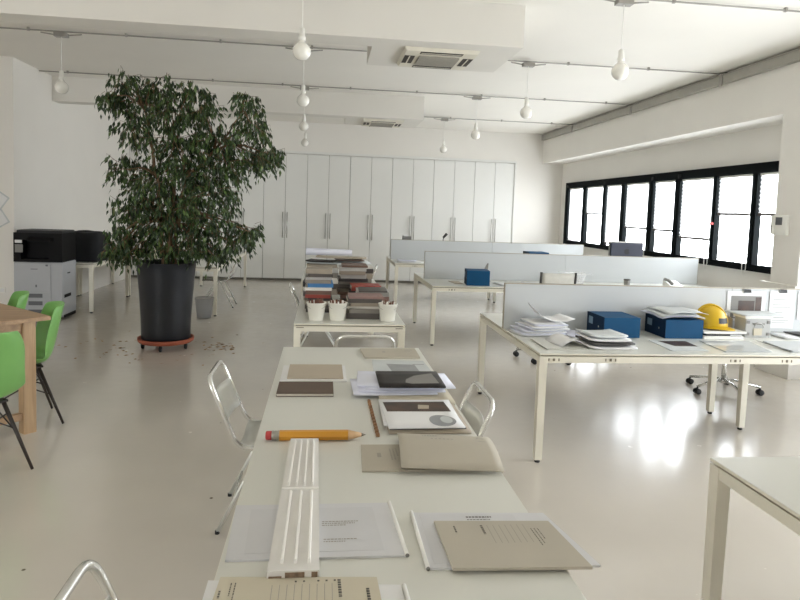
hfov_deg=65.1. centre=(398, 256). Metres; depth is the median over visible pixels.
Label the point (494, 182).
wardrobe
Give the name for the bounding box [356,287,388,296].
book
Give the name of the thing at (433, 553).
booklet
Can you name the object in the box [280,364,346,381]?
notebook
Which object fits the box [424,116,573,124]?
cable conduit
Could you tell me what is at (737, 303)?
photo
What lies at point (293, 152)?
trim
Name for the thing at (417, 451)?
folder
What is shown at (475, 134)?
pendant lamp
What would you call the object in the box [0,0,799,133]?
ceiling
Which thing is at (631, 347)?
magazine
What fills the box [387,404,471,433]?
folder
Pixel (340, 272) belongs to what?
book
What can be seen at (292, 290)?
folding chair
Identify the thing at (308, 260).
magazine
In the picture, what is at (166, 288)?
plant pot
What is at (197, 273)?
wardrobe
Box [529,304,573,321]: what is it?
paper sheet
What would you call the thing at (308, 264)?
book
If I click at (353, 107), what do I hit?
ceiling
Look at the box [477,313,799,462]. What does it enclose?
desk
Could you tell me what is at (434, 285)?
desk
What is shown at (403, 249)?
screen
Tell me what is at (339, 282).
book
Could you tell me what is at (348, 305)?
book
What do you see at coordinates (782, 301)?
print
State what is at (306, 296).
book
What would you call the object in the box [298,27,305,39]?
socket
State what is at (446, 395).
folder
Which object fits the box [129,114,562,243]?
wall
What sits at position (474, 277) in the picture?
file box
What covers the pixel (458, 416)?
magazine
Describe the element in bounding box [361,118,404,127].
air conditioner
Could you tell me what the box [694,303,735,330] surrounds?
hard hat
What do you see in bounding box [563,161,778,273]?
window
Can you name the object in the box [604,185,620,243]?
window blind
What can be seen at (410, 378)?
picture
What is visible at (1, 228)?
wall
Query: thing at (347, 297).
book
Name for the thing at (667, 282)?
desk phone
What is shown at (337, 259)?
magazine
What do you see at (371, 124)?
grille
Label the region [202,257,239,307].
folding chair
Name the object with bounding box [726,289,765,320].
print
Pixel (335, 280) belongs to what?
book
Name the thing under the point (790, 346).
display board
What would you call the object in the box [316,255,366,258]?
paper sheet
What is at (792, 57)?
cable tray
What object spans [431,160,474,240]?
wardrobe
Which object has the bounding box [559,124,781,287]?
wall
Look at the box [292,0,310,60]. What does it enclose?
pendant lamp
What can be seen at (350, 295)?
book
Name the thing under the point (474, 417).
folding chair
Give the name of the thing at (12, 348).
shell chair
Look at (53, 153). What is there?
wall
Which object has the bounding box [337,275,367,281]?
book
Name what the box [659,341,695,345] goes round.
photo
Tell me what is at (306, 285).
book
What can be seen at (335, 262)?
paper sheet
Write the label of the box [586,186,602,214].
window blind
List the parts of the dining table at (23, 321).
leg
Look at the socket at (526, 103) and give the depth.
7.72 m
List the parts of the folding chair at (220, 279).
seat, tube frame, leg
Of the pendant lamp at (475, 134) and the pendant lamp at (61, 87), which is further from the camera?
the pendant lamp at (475, 134)
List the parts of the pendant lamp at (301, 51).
globe bulb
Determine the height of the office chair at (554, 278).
1.048 m
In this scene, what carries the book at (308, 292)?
on the book at (306, 296)
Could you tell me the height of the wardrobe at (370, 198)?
2.870 m
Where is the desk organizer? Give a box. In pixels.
[402,235,411,239]
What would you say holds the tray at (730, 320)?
on the desk at (648, 352)
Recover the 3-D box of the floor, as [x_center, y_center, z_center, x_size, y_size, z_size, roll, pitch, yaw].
[-1.471,1.242,5.981,12.960,0.100,18.400,1,4,-7]
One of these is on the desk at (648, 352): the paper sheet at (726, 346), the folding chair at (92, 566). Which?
the paper sheet at (726, 346)
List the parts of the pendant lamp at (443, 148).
globe bulb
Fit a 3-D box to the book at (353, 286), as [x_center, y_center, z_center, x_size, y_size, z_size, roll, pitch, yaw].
[-0.326,0.301,6.136,0.285,0.049,0.240,1,4,-9]
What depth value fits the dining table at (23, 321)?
4.43 m
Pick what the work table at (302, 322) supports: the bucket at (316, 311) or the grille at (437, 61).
the bucket at (316, 311)
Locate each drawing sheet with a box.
[372,360,430,370]
[640,310,703,318]
[644,308,703,317]
[647,306,708,314]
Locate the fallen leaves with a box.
[58,337,234,365]
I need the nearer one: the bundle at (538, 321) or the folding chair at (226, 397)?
the folding chair at (226, 397)
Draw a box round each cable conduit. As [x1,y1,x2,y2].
[0,27,727,74]
[39,70,632,104]
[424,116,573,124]
[645,0,799,12]
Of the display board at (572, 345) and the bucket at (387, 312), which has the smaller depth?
the display board at (572, 345)
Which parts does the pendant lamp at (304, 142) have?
globe bulb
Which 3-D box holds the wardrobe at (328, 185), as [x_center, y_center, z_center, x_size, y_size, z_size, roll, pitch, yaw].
[-1.639,-0.872,14.533,0.956,2.870,0.623,1,4,-7]
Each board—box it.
[530,339,586,349]
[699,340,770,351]
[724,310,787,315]
[759,341,799,352]
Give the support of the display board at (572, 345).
on the desk at (648, 352)
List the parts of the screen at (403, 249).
panel, panel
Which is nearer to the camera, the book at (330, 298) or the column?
the book at (330, 298)
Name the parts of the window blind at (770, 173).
rail, head rail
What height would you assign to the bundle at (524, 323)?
0.010 m
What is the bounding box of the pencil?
[265,430,365,440]
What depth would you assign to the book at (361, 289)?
5.75 m
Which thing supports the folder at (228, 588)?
on the booklet at (387, 591)
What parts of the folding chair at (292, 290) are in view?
tube frame, leg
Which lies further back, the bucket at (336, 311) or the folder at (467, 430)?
the bucket at (336, 311)
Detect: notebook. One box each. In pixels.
[276,381,333,396]
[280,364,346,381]
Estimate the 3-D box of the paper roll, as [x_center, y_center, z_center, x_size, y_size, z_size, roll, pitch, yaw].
[-0.785,-0.048,7.095,0.520,0.080,0.080,2,4,-5]
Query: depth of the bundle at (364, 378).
3.25 m
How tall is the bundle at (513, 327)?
0.010 m
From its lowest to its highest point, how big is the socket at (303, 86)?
0.105 m
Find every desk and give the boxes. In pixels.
[386,256,495,302]
[413,273,705,345]
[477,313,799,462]
[701,456,799,599]
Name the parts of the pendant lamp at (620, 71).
globe bulb, lamp cord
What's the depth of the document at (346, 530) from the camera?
1.79 m
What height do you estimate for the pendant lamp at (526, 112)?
0.680 m
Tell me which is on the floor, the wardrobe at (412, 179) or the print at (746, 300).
the wardrobe at (412, 179)
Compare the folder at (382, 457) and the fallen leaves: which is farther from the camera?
the fallen leaves
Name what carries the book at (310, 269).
on the book at (309, 275)
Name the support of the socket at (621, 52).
attached to the pendant lamp at (620, 71)
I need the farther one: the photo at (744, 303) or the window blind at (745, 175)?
the window blind at (745, 175)
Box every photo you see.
[383,402,449,410]
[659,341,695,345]
[730,296,761,317]
[738,297,761,310]
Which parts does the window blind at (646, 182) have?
rail, head rail, pull cord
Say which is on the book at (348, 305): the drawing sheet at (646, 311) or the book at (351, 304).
the book at (351, 304)
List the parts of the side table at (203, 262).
leg, leg, frame, leg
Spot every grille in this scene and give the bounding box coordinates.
[370,123,393,126]
[414,56,458,67]
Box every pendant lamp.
[40,32,81,93]
[285,47,322,106]
[290,86,318,130]
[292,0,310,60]
[301,133,308,146]
[434,118,454,152]
[464,96,488,139]
[511,62,545,118]
[605,0,648,79]
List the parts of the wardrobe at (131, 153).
door, door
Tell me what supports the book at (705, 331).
on the book at (703, 333)
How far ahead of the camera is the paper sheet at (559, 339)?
4.47 m
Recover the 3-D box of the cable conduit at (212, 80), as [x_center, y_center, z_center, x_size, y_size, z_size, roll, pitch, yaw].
[-0.700,-2.632,9.814,9.300,0.036,0.028,1,4,-7]
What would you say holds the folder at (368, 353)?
on the work table at (342, 479)
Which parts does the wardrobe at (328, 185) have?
door, door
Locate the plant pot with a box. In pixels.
[135,259,196,341]
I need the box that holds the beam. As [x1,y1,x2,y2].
[542,48,799,163]
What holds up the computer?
on the desk at (434, 285)
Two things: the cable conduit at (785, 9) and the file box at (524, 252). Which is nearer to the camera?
the cable conduit at (785, 9)
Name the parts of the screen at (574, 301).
panel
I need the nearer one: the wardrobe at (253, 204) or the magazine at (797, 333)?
the magazine at (797, 333)
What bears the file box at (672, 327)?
on the desk at (648, 352)
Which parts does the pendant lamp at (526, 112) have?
globe bulb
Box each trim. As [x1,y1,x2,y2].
[129,144,516,242]
[755,280,799,379]
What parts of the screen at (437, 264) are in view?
panel, panel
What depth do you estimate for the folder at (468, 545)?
1.73 m
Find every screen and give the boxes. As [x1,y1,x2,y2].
[390,239,583,259]
[424,251,698,284]
[502,282,799,331]
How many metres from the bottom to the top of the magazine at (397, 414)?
0.007 m
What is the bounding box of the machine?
[75,230,108,261]
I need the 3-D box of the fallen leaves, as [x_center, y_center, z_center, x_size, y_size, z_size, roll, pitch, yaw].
[-2.778,1.047,7.294,2.266,0.006,1.634,2,4,1]
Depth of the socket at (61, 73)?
7.07 m
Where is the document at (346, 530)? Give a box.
[225,501,408,561]
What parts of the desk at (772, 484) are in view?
leg, frame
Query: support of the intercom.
attached to the column
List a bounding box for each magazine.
[305,259,336,261]
[334,258,363,261]
[375,371,445,387]
[380,401,464,428]
[389,416,465,429]
[575,329,627,337]
[575,332,631,341]
[575,335,634,345]
[576,338,637,349]
[783,331,799,335]
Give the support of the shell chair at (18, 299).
on the floor
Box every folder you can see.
[213,577,380,599]
[360,348,419,358]
[361,444,462,471]
[379,389,454,404]
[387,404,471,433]
[397,433,503,471]
[434,521,592,570]
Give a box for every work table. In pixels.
[214,347,586,599]
[293,281,404,347]
[301,264,374,334]
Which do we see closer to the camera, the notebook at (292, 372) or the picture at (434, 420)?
the picture at (434, 420)
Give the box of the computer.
[608,241,642,256]
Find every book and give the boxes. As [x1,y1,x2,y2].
[305,274,331,279]
[305,274,337,283]
[305,277,330,283]
[305,283,331,290]
[305,294,330,297]
[306,266,331,273]
[306,290,330,294]
[307,263,336,267]
[308,273,332,276]
[308,280,332,287]
[308,295,331,300]
[331,289,336,294]
[332,267,337,272]
[336,288,348,294]
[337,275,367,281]
[338,265,366,271]
[338,282,366,288]
[339,271,365,274]
[339,282,364,284]
[340,275,365,278]
[340,288,348,291]
[341,263,367,267]
[346,295,381,302]
[346,308,379,318]
[347,303,378,308]
[348,293,382,298]
[348,308,379,313]
[349,283,380,290]
[349,303,378,306]
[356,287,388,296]
[358,287,386,292]
[366,273,372,278]
[703,327,746,333]
[703,333,741,335]
[703,335,743,339]
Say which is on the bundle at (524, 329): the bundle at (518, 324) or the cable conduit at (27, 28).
the bundle at (518, 324)
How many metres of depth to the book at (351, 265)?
6.29 m
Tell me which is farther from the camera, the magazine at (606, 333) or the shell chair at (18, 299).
the shell chair at (18, 299)
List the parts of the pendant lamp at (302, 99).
globe bulb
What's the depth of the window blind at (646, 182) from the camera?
10.98 m
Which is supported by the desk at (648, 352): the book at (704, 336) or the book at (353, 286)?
the book at (704, 336)
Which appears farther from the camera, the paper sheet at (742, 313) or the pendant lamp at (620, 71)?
the pendant lamp at (620, 71)
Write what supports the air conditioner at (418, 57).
attached to the ceiling at (496, 30)
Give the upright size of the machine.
0.456 m
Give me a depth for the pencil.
2.50 m
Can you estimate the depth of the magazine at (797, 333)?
5.17 m
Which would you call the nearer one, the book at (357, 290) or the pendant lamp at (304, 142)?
the book at (357, 290)
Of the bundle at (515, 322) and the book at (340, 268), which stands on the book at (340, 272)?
the book at (340, 268)
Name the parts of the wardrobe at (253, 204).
door, door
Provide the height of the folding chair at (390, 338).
0.812 m
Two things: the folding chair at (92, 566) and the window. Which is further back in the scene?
the window
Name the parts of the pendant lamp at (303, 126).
globe bulb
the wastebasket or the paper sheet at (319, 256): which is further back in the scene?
the wastebasket
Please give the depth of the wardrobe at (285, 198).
14.15 m
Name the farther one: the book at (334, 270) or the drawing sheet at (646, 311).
the book at (334, 270)
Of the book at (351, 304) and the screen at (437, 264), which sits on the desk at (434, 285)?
the screen at (437, 264)
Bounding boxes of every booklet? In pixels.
[202,580,410,599]
[409,510,600,570]
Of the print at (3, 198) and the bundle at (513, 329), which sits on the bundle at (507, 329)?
the bundle at (513, 329)
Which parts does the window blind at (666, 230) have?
rail, head rail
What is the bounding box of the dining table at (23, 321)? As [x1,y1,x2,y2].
[0,303,50,434]
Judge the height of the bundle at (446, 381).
0.009 m
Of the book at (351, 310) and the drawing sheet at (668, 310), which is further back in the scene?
the book at (351, 310)
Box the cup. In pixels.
[624,279,630,284]
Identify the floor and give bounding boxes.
[0,277,799,599]
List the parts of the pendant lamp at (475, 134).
globe bulb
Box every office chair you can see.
[513,272,576,364]
[686,364,763,395]
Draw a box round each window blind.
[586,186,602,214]
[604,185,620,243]
[624,182,648,255]
[652,180,674,231]
[678,177,713,267]
[710,174,752,273]
[757,172,778,215]
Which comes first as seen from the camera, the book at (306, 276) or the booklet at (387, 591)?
the booklet at (387, 591)
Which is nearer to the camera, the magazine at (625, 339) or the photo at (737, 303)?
the magazine at (625, 339)
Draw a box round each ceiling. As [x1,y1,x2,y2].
[0,0,524,72]
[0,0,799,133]
[52,76,424,127]
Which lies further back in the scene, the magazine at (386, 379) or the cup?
the cup
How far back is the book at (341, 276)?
6.25 m
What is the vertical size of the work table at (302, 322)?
0.740 m
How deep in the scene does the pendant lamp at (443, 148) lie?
12.51 m
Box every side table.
[76,260,128,312]
[80,249,155,295]
[183,251,246,315]
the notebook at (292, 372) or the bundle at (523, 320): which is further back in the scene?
the bundle at (523, 320)
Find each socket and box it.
[58,70,64,79]
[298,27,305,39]
[301,84,305,92]
[524,97,528,105]
[617,49,624,60]
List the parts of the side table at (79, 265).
leg, leg, frame, leg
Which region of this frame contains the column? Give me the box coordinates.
[770,110,799,378]
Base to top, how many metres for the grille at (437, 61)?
0.018 m
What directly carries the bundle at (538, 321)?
on the bundle at (523, 320)
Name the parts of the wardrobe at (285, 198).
door, door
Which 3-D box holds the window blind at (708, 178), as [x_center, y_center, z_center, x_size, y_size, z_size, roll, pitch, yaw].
[4.438,-0.508,9.370,0.093,1.314,0.867,1,4,-7]
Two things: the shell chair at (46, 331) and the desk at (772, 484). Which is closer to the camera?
the desk at (772, 484)
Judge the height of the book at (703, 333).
0.018 m
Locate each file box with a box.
[464,268,489,285]
[523,251,548,253]
[587,311,640,337]
[645,313,703,338]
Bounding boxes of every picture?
[405,373,438,383]
[429,415,455,425]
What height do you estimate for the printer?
1.235 m
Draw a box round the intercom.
[770,215,789,234]
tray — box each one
[541,49,799,140]
[726,314,732,327]
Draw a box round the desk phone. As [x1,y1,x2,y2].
[663,278,682,285]
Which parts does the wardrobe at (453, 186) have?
door, door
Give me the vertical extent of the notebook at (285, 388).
0.018 m
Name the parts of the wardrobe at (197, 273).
door, door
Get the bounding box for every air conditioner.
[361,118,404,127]
[397,46,479,69]
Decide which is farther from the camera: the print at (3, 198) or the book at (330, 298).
the print at (3, 198)
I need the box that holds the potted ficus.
[94,69,286,351]
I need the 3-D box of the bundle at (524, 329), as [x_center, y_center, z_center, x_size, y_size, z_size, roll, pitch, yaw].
[1.073,0.561,4.890,0.325,0.010,0.250,1,4,-17]
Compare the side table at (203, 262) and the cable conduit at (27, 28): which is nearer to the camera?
the cable conduit at (27, 28)
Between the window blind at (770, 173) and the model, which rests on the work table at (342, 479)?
the model
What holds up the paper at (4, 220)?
attached to the wall at (1, 228)
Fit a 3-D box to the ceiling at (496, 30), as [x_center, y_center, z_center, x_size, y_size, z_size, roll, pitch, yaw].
[-3.260,-2.253,5.731,8.770,0.380,1.050,1,4,-7]
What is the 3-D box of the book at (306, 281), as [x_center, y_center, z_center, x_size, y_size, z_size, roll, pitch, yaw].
[-0.733,0.217,5.703,0.229,0.029,0.278,1,4,-8]
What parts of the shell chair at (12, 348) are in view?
leg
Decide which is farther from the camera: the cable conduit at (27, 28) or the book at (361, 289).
the cable conduit at (27, 28)
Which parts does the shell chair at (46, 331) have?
leg, leg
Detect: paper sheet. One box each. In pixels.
[306,259,370,263]
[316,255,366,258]
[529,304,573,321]
[545,333,587,346]
[563,329,579,336]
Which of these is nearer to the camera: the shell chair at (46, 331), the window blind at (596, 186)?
the shell chair at (46, 331)
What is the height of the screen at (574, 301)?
0.370 m
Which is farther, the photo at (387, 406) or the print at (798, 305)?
the print at (798, 305)
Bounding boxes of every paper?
[0,191,8,209]
[0,209,9,226]
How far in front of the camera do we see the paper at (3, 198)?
8.64 m
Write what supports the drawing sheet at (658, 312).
on the drawing sheet at (646, 311)
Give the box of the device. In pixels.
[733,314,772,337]
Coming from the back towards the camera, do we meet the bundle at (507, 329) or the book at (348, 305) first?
the book at (348, 305)
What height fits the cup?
0.112 m
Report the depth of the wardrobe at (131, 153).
13.72 m
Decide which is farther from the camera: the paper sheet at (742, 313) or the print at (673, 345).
the paper sheet at (742, 313)
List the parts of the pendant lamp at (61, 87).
lamp cord, globe bulb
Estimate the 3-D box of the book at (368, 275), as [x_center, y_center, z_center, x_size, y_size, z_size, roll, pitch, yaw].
[-0.467,0.201,6.970,0.324,0.059,0.350,1,4,-8]
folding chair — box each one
[54,560,117,599]
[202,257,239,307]
[207,360,261,534]
[289,283,334,346]
[334,335,394,347]
[459,381,494,436]
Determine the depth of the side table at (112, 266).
11.06 m
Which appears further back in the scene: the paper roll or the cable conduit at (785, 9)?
the paper roll
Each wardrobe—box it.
[129,147,173,276]
[175,150,218,278]
[219,151,263,279]
[262,153,307,280]
[306,154,350,263]
[348,156,392,281]
[388,158,433,282]
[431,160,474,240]
[472,162,514,242]
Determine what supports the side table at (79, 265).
on the floor
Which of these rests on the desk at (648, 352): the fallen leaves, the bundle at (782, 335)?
the bundle at (782, 335)
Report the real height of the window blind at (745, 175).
1.314 m
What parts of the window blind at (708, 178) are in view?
rail, head rail, pull cord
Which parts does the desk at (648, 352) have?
leg, leg, frame, leg, leg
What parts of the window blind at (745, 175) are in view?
rail, head rail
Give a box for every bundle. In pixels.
[350,379,437,395]
[357,371,378,386]
[358,386,445,392]
[365,373,455,388]
[378,399,456,425]
[397,260,422,262]
[507,329,550,335]
[510,325,562,331]
[510,328,564,335]
[513,327,566,333]
[515,322,559,328]
[518,324,569,330]
[519,322,567,328]
[520,318,565,324]
[523,320,568,325]
[770,332,799,338]
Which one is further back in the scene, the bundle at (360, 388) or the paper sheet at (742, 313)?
the paper sheet at (742, 313)
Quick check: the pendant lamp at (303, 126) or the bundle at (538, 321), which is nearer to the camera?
the bundle at (538, 321)
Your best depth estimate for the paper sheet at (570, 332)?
4.91 m
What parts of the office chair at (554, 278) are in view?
frame, backrest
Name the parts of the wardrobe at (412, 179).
door, door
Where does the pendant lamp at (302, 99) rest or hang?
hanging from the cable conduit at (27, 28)
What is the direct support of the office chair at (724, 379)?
on the floor
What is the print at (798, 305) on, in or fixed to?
attached to the screen at (574, 301)
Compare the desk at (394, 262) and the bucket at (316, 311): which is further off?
the desk at (394, 262)
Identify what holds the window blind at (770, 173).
attached to the window
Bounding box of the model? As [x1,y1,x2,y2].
[266,438,318,578]
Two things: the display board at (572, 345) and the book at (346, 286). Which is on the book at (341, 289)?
the book at (346, 286)
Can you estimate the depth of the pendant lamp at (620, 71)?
5.36 m
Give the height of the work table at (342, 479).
0.740 m
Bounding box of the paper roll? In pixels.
[306,248,351,254]
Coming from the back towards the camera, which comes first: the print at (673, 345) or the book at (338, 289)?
the book at (338, 289)
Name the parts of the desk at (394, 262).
leg, leg, frame, leg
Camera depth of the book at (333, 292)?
6.77 m
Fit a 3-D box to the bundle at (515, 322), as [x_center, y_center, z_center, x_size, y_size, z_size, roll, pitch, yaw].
[1.104,0.539,4.893,0.301,0.010,0.250,1,4,-18]
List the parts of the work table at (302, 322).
leg, frame, leg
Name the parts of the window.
sash, sash, sash, sash, sash, sash, sash, sash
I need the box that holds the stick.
[367,399,379,436]
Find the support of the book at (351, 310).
on the book at (348, 315)
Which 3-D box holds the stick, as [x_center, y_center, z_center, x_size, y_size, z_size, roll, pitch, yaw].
[-0.115,0.719,2.815,0.015,0.012,0.490,1,4,-7]
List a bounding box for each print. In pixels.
[0,193,6,207]
[649,340,707,350]
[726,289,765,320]
[769,289,795,327]
[796,292,799,318]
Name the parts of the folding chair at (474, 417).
backrest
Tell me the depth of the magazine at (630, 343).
4.40 m
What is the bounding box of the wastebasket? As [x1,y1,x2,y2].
[194,296,213,318]
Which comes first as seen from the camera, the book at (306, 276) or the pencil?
the pencil
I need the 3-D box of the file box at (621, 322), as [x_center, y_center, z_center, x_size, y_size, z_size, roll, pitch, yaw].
[1.699,0.538,4.961,0.295,0.157,0.310,1,4,-7]
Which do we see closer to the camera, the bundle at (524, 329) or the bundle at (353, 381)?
the bundle at (353, 381)
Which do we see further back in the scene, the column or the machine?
the machine
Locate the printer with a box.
[13,229,75,318]
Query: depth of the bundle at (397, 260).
11.23 m
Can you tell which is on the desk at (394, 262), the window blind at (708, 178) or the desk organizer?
the desk organizer
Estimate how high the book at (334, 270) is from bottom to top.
0.049 m
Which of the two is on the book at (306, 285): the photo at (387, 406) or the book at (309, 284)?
the book at (309, 284)
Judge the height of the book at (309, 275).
0.029 m
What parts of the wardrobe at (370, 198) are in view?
door, door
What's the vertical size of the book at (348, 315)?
0.049 m
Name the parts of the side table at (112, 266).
leg, leg, leg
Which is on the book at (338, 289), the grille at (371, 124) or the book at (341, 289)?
the book at (341, 289)
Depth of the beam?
8.80 m
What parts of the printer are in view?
door, paper drawer, drawer handle, drawer handle, paper drawer, paper drawer, control panel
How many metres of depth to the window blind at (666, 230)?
10.26 m
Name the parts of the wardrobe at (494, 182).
door, door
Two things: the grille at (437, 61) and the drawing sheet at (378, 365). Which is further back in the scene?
the grille at (437, 61)
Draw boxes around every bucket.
[306,301,326,320]
[327,301,347,320]
[378,302,397,321]
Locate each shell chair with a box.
[0,331,33,469]
[5,301,64,423]
[7,291,28,308]
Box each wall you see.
[0,56,3,303]
[1,56,134,304]
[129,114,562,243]
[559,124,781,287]
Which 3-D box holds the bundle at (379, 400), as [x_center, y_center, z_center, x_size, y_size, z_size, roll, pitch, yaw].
[0.091,0.708,2.842,0.340,0.009,0.360,2,4,-6]
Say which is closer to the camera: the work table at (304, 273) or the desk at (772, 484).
the desk at (772, 484)
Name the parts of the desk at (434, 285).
leg, leg, frame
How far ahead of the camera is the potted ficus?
6.98 m
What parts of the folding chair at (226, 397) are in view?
backrest, leg, tube frame, leg, seat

